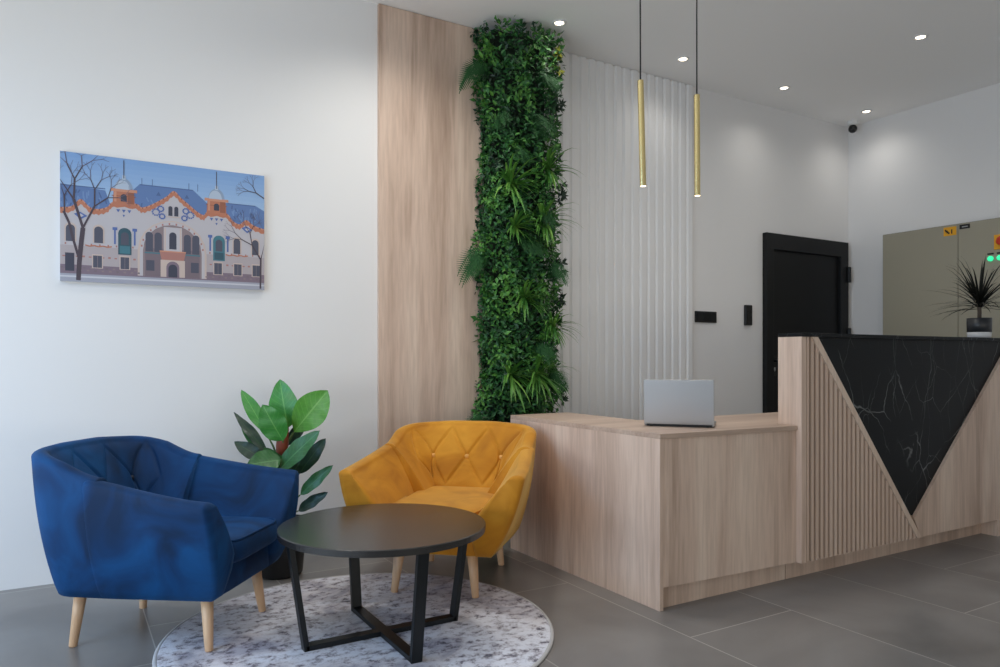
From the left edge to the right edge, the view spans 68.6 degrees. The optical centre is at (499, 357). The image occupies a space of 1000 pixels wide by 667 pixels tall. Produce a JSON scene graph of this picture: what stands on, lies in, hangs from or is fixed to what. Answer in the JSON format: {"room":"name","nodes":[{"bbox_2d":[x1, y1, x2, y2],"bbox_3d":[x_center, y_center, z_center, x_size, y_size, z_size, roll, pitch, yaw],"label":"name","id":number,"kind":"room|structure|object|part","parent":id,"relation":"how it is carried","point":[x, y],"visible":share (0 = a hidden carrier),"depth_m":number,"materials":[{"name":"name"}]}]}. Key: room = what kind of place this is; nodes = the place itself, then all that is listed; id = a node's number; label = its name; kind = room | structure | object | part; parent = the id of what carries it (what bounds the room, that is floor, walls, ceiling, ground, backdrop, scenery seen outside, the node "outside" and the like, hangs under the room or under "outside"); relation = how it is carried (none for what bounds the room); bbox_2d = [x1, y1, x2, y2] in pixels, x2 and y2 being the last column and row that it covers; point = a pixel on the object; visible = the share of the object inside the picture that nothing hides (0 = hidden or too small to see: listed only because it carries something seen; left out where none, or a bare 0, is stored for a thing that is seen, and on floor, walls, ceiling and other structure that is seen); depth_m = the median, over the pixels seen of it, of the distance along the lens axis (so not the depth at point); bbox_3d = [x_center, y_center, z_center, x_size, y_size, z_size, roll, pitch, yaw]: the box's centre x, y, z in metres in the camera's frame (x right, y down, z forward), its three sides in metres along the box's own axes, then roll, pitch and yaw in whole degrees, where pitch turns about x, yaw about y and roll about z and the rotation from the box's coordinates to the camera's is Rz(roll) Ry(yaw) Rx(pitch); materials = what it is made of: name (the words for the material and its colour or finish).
{"room":"lobby","nodes":[
{"label":"lobby","id":0,"kind":"room"},
{"bbox_2d":[0,0,847,590],"bbox_3d":[-0.418,-0.508,4.654,8.646,3.183,0.200,0,0,-31],"label":"wall","id":1,"kind":"structure","parent":0,"point":[284,92],"depth_m":3.93,"materials":[{"name":"white paint"}]},
{"bbox_2d":[60,151,263,289],"bbox_3d":[-1.701,-0.680,3.759,0.955,0.622,0.025,0,0,-31],"label":"wall picture","id":2,"kind":"object","parent":1,"relation":"attached to","point":[123,221],"visible":1,"depth_m":3.72,"materials":[{"name":"multicoloured fabric"}]},
{"bbox_2d":[377,4,481,448],"bbox_3d":[-0.422,-0.506,4.522,0.700,3.179,0.022,0,0,-31],"label":"wall panel","id":3,"kind":"object","parent":1,"relation":"attached to","point":[428,134],"visible":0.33,"depth_m":4.49,"materials":[{"name":"brown wood"}]},
{"bbox_2d":[457,15,582,422],"bbox_3d":[0.120,-0.513,4.571,0.832,3.168,0.509,0,0,-31],"label":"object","id":4,"kind":"structure","parent":1,"relation":"attached to","point":[517,232],"depth_m":4.59,"materials":[{"name":"green plant"}]},
{"bbox_2d":[548,49,691,419],"bbox_3d":[0.908,-0.506,5.312,1.338,3.179,0.027,0,0,-31],"label":"panel","id":5,"kind":"object","parent":1,"relation":"attached to","point":[629,288],"visible":0.61,"depth_m":5.27,"materials":[{"name":"white"}]},
{"bbox_2d":[695,311,716,322],"bbox_3d":[1.607,-0.318,5.734,0.230,0.088,0.017,0,0,-31],"label":"switch plate","id":6,"kind":"object","parent":1,"relation":"attached to","point":[700,316],"visible":1,"depth_m":5.72,"materials":[{"name":"black plastic"}]},
{"bbox_2d":[744,305,751,324],"bbox_3d":[2.026,-0.347,5.977,0.078,0.166,0.028,0,0,-31],"label":"card reader","id":7,"kind":"object","parent":1,"relation":"attached to","point":[747,308],"visible":1,"depth_m":5.96,"materials":[{"name":"black plastic"}]},
{"bbox_2d":[763,232,850,412],"bbox_3d":[2.676,0.023,6.332,1.105,2.120,0.083,0,0,-31],"label":"door","id":8,"kind":"structure","parent":1,"relation":"in","point":[806,281],"depth_m":6.29,"materials":[{"name":"black paint"}]},
{"bbox_2d":[0,533,999,666],"bbox_3d":[1.505,1.133,1.427,8.646,0.100,7.712,0,0,-31],"label":"floor","id":9,"kind":"structure","parent":0,"point":[935,605],"depth_m":3.05,"materials":[{"name":"grey tile"}]},
{"bbox_2d":[31,436,298,651],"bbox_3d":[-1.334,0.709,2.927,0.805,0.752,0.796,0,0,8],"label":"armchair","id":10,"kind":"object","parent":9,"relation":"on","point":[141,518],"visible":1,"depth_m":2.64,"materials":[{"name":"blue fabric"}]},
{"bbox_3d":[-1.589,0.975,2.764,0.066,0.220,0.047,0,0,-27],"label":"leg","id":11,"kind":"part","parent":10,"relation":"part of","materials":[{"name":"brown wood"}]},
{"bbox_3d":[-1.554,0.606,2.957,0.361,0.545,0.710,0,0,8],"label":"backrest","id":12,"kind":"part","parent":10,"relation":"part of","materials":[{"name":"blue fabric"}]},
{"bbox_3d":[-1.537,0.975,3.152,0.066,0.220,0.047,0,0,42],"label":"leg","id":13,"kind":"part","parent":10,"relation":"part of","materials":[{"name":"brown wood"}]},
{"bbox_3d":[-1.222,0.655,2.623,0.503,0.447,0.223,0,0,8],"label":"armrest","id":14,"kind":"part","parent":10,"relation":"part of","materials":[{"name":"blue fabric"}]},
{"bbox_3d":[-1.073,0.969,2.694,0.069,0.210,0.047,0,0,41],"label":"leg","id":15,"kind":"part","parent":10,"relation":"part of","materials":[{"name":"brown wood"}]},
{"bbox_3d":[-1.146,0.655,3.191,0.503,0.447,0.223,0,0,8],"label":"armrest","id":16,"kind":"part","parent":10,"relation":"part of","materials":[{"name":"blue fabric"}]},
{"bbox_3d":[-1.315,0.821,2.925,0.660,0.124,0.470,0,0,8],"label":"seat","id":17,"kind":"part","parent":10,"relation":"part of","materials":[{"name":"blue fabric"}]},
{"bbox_2d":[222,516,276,562],"bbox_3d":[-1.255,0.717,2.917,0.640,0.112,0.410,0,0,8],"label":"seat cushion","id":18,"kind":"object","parent":10,"relation":"on","point":[250,536],"depth_m":2.88,"materials":[{"name":"blue fabric"}]},
{"bbox_3d":[-1.021,0.969,3.084,0.069,0.210,0.047,0,0,-26],"label":"leg","id":19,"kind":"part","parent":10,"relation":"part of","materials":[{"name":"brown wood"}]},
{"bbox_2d":[234,380,332,579],"bbox_3d":[-1.090,0.596,3.669,0.501,0.975,0.296,0,0,-11],"label":"potted plant","id":20,"kind":"object","parent":9,"relation":"on","point":[306,413],"visible":0.73,"depth_m":3.65,"materials":[{"name":"green plant"}]},
{"bbox_3d":[-1.105,0.948,3.672,0.284,0.270,0.284,0,0,-31],"label":"pot","id":21,"kind":"part","parent":20,"relation":"part of","materials":[{"name":"black"}]},
{"bbox_2d":[152,573,553,666],"bbox_3d":[-0.542,1.077,2.901,1.510,0.011,1.510,0,0,-31],"label":"round rug","id":22,"kind":"object","parent":9,"relation":"on","point":[501,627],"visible":0.88,"depth_m":2.88,"materials":[{"name":"grey carpet"}]},
{"bbox_2d":[277,503,485,663],"bbox_3d":[-0.452,0.858,2.841,0.794,0.430,0.794,0,0,-31],"label":"coffee table","id":23,"kind":"object","parent":22,"relation":"on","point":[355,532],"visible":1,"depth_m":2.71,"materials":[{"name":"black wood"}]},
{"bbox_3d":[-0.737,0.871,2.671,0.078,0.403,0.042,0,0,-31],"label":"leg","id":24,"kind":"part","parent":23,"relation":"part of","materials":[{"name":"black metal"}]},
{"bbox_3d":[-0.622,0.871,3.127,0.042,0.403,0.078,0,0,-31],"label":"leg","id":25,"kind":"part","parent":23,"relation":"part of","materials":[{"name":"black metal"}]},
{"bbox_3d":[-0.282,0.871,2.555,0.042,0.403,0.078,0,0,-31],"label":"leg","id":26,"kind":"part","parent":23,"relation":"part of","materials":[{"name":"black metal"}]},
{"bbox_3d":[-0.166,0.871,3.011,0.078,0.403,0.042,0,0,-31],"label":"leg","id":27,"kind":"part","parent":23,"relation":"part of","materials":[{"name":"black metal"}]},
{"bbox_2d":[339,420,536,597],"bbox_3d":[-0.232,0.715,3.620,0.856,0.740,0.842,0,0,12],"label":"armchair","id":28,"kind":"object","parent":9,"relation":"on","point":[484,469],"visible":0.87,"depth_m":3.64,"materials":[{"name":"yellow fabric"}]},
{"bbox_3d":[-0.566,0.661,3.529,0.240,0.440,0.525,0,0,12],"label":"armrest","id":29,"kind":"part","parent":28,"relation":"part of","materials":[{"name":"yellow fabric"}]},
{"bbox_3d":[-0.468,0.971,3.365,0.070,0.206,0.050,0,0,-21],"label":"leg","id":30,"kind":"part","parent":28,"relation":"part of","materials":[{"name":"brown wood"}]},
{"bbox_3d":[-0.356,0.977,3.889,0.062,0.216,0.059,0,0,12],"label":"leg","id":31,"kind":"part","parent":28,"relation":"part of","materials":[{"name":"brown wood"}]},
{"bbox_2d":[397,486,493,514],"bbox_3d":[-0.249,0.723,3.539,0.441,0.110,0.669,0,0,12],"label":"seat cushion","id":32,"kind":"object","parent":28,"relation":"on","point":[473,499],"depth_m":3.53,"materials":[{"name":"yellow fabric"}]},
{"bbox_3d":[-0.236,0.825,3.600,0.505,0.122,0.690,0,0,12],"label":"seat","id":33,"kind":"part","parent":28,"relation":"part of","materials":[{"name":"yellow fabric"}]},
{"bbox_3d":[-0.185,0.613,3.848,0.763,0.536,0.377,0,0,12],"label":"backrest","id":34,"kind":"part","parent":28,"relation":"part of","materials":[{"name":"yellow fabric"}]},
{"bbox_3d":[-0.118,0.971,3.292,0.070,0.206,0.050,0,0,45],"label":"leg","id":35,"kind":"part","parent":28,"relation":"part of","materials":[{"name":"brown wood"}]},
{"bbox_3d":[-0.011,0.977,3.818,0.062,0.216,0.059,0,0,12],"label":"leg","id":36,"kind":"part","parent":28,"relation":"part of","materials":[{"name":"brown wood"}]},
{"bbox_3d":[0.037,0.661,3.403,0.240,0.440,0.525,0,0,12],"label":"armrest","id":37,"kind":"part","parent":28,"relation":"part of","materials":[{"name":"yellow fabric"}]},
{"bbox_2d":[511,412,797,611],"bbox_3d":[1.068,0.705,4.035,1.600,0.757,1.257,0,0,-31],"label":"reception desk","id":38,"kind":"object","parent":9,"relation":"on","point":[657,518],"visible":0.8,"depth_m":3.37,"materials":[{"name":"brown wood"}]},
{"bbox_3d":[0.379,0.716,3.649,0.020,0.735,1.215,0,0,-31],"label":"panel","id":39,"kind":"part","parent":38,"relation":"part of","materials":[{"name":"brown wood"}]},
{"bbox_2d":[511,412,797,438],"bbox_3d":[1.068,0.337,4.035,1.600,0.022,1.257,0,0,-31],"label":"countertop","id":40,"kind":"structure","parent":38,"relation":"on","point":[756,422],"depth_m":3.56,"materials":[{"name":"brown wood"}]},
{"bbox_2d":[643,379,715,427],"bbox_3d":[0.871,0.214,3.536,0.322,0.224,0.250,0,0,19],"label":"laptop","id":41,"kind":"object","parent":38,"relation":"on","point":[686,403],"visible":1,"depth_m":3.43,"materials":[{"name":"silver metal"}]},
{"bbox_3d":[1.056,0.666,3.338,0.827,0.637,0.018,0,0,-28],"label":"panel","id":42,"kind":"part","parent":38,"relation":"part of","materials":[{"name":"brown wood"}]},
{"bbox_2d":[778,333,999,578],"bbox_3d":[2.187,0.482,4.292,2.090,1.202,0.604,0,0,-31],"label":"reception desk","id":43,"kind":"object","parent":9,"relation":"on","point":[898,436],"depth_m":3.89,"materials":[{"name":"brown wood"}]},
{"bbox_3d":[1.422,0.442,3.567,0.035,1.086,0.134,0,0,-31],"label":"panel","id":44,"kind":"part","parent":43,"relation":"part of","materials":[{"name":"brown wood"}]},
{"bbox_3d":[1.897,0.442,3.803,0.936,1.086,0.057,0,0,-31],"label":"diagonal trim","id":45,"kind":"part","parent":43,"relation":"part of","materials":[{"name":"brown wood"}]},
{"bbox_2d":[778,333,999,340],"bbox_3d":[2.306,-0.110,4.092,2.090,0.018,0.138,0,0,-31],"label":"countertop","id":46,"kind":"structure","parent":43,"relation":"on","point":[782,334],"depth_m":3.84,"materials":[{"name":"black stone"}]},
{"bbox_3d":[2.338,0.385,4.080,1.889,0.972,0.033,0,0,-31],"label":"marble panel","id":47,"kind":"part","parent":43,"relation":"part of","materials":[{"name":"black stone"}]},
{"bbox_2d":[921,256,999,337],"bbox_3d":[2.927,-0.377,4.488,0.542,0.516,0.628,0,0,-31],"label":"dracaena","id":48,"kind":"object","parent":43,"relation":"on","point":[979,327],"visible":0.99,"depth_m":4.43,"materials":[{"name":"green plant"}]},
{"bbox_2d":[966,318,991,331],"bbox_3d":[2.925,-0.198,4.470,0.134,0.086,0.134,0,0,-31],"label":"pot","id":49,"kind":"object","parent":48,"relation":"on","point":[972,324],"depth_m":4.42,"materials":[{"name":"black ceramic"}]},
{"bbox_2d":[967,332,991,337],"bbox_3d":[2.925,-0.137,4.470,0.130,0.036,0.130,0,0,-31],"label":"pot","id":50,"kind":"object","parent":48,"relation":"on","point":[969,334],"depth_m":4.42,"materials":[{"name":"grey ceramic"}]},
{"bbox_3d":[2.971,1.034,4.762,0.260,0.098,0.600,0,0,-31],"label":"panel","id":51,"kind":"part","parent":43,"relation":"part of","materials":[{"name":"brown wood"}]},
{"bbox_2d":[883,217,999,337],"bbox_3d":[3.620,0.022,5.695,0.234,2.122,1.250,0,0,-31],"label":"tall cabinet","id":52,"kind":"object","parent":9,"relation":"on","point":[914,261],"visible":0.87,"depth_m":5.80,"materials":[{"name":"grey metal"}]},
{"bbox_3d":[3.396,-0.006,5.935,0.018,2.058,0.605,0,0,-31],"label":"door","id":53,"kind":"part","parent":52,"relation":"part of","materials":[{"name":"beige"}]},
{"bbox_3d":[3.569,-1.008,5.625,0.003,0.034,0.075,0,0,-31],"label":"name plate","id":54,"kind":"part","parent":52,"relation":"part of","materials":[{"name":"black plastic"}]},
{"bbox_3d":[3.715,-0.006,5.399,0.018,2.058,0.635,0,0,-31],"label":"door","id":55,"kind":"part","parent":52,"relation":"part of","materials":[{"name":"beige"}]},
{"bbox_3d":[3.701,-0.857,5.399,0.006,0.110,0.109,0,0,-31],"label":"emergency stop plate","id":56,"kind":"part","parent":52,"relation":"part of","materials":[{"name":"orange"}]},
{"bbox_2d":[363,0,999,126],"bbox_3d":[1.505,-2.150,1.427,8.646,0.100,7.712,0,0,-31],"label":"ceiling","id":57,"kind":"structure","parent":0,"point":[838,60],"depth_m":4.85,"materials":[{"name":"white paint"}]},
{"bbox_2d":[552,19,565,25],"bbox_3d":[0.372,-2.095,4.587,0.088,0.008,0.088,0,0,-31],"label":"recessed light","id":58,"kind":"object","parent":57,"relation":"in","point":[559,22],"visible":1,"depth_m":4.58,"materials":[{"name":"white plastic"}]},
{"bbox_2d":[637,0,645,186],"bbox_3d":[0.669,-1.450,3.425,0.100,1.299,0.100,0,0,-31],"label":"pendant lamp","id":59,"kind":"object","parent":57,"relation":"hanging from","point":[640,83],"visible":1,"depth_m":3.41,"materials":[{"name":"gold metal"}]},
{"bbox_3d":[0.654,-1.688,3.416,0.010,0.785,0.007,0,0,-31],"label":"cord","id":60,"kind":"part","parent":59,"relation":"part of","materials":[{"name":"black plastic"}]},
{"bbox_2d":[677,56,688,61],"bbox_3d":[1.284,-2.095,5.142,0.088,0.008,0.088,0,0,-31],"label":"recessed light","id":61,"kind":"object","parent":57,"relation":"in","point":[682,58],"visible":1,"depth_m":5.13,"materials":[{"name":"white plastic"}]},
{"bbox_2d":[694,0,699,195],"bbox_3d":[0.972,-1.448,3.605,0.100,1.304,0.100,0,0,-31],"label":"pendant lamp","id":62,"kind":"object","parent":57,"relation":"hanging from","point":[696,96],"visible":1,"depth_m":3.59,"materials":[{"name":"gold metal"}]},
{"bbox_3d":[0.968,-1.687,3.603,0.007,0.786,0.007,0,0,-8],"label":"cord","id":63,"kind":"part","parent":62,"relation":"part of","materials":[{"name":"black plastic"}]},
{"bbox_2d":[778,86,789,89],"bbox_3d":[2.208,-2.095,5.692,0.088,0.008,0.088,0,0,-31],"label":"recessed light","id":64,"kind":"object","parent":57,"relation":"in","point":[780,87],"visible":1,"depth_m":5.68,"materials":[{"name":"white plastic"}]},
{"bbox_2d":[847,120,857,132],"bbox_3d":[3.132,-2.048,6.505,0.090,0.104,0.090,0,0,-31],"label":"security camera","id":65,"kind":"object","parent":57,"relation":"attached to","point":[852,124],"visible":1,"depth_m":6.48,"materials":[{"name":"black plastic"}]},
{"bbox_2d":[861,109,871,112],"bbox_3d":[3.118,-2.095,6.235,0.088,0.008,0.088,0,0,-31],"label":"recessed light","id":66,"kind":"object","parent":57,"relation":"in","point":[867,110],"visible":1,"depth_m":6.23,"materials":[{"name":"white plastic"}]},
{"bbox_2d":[913,34,927,39],"bbox_3d":[2.749,-2.095,4.789,0.088,0.008,0.088,0,0,-31],"label":"recessed light","id":67,"kind":"object","parent":57,"relation":"in","point":[920,36],"visible":1,"depth_m":4.78,"materials":[{"name":"white plastic"}]},
{"bbox_2d":[848,83,999,334],"bbox_3d":[5.184,-0.508,3.503,0.200,3.183,7.512,0,0,-31],"label":"wall","id":68,"kind":"structure","parent":0,"point":[935,164],"depth_m":6.16,"materials":[{"name":"white paint"}]}
]}

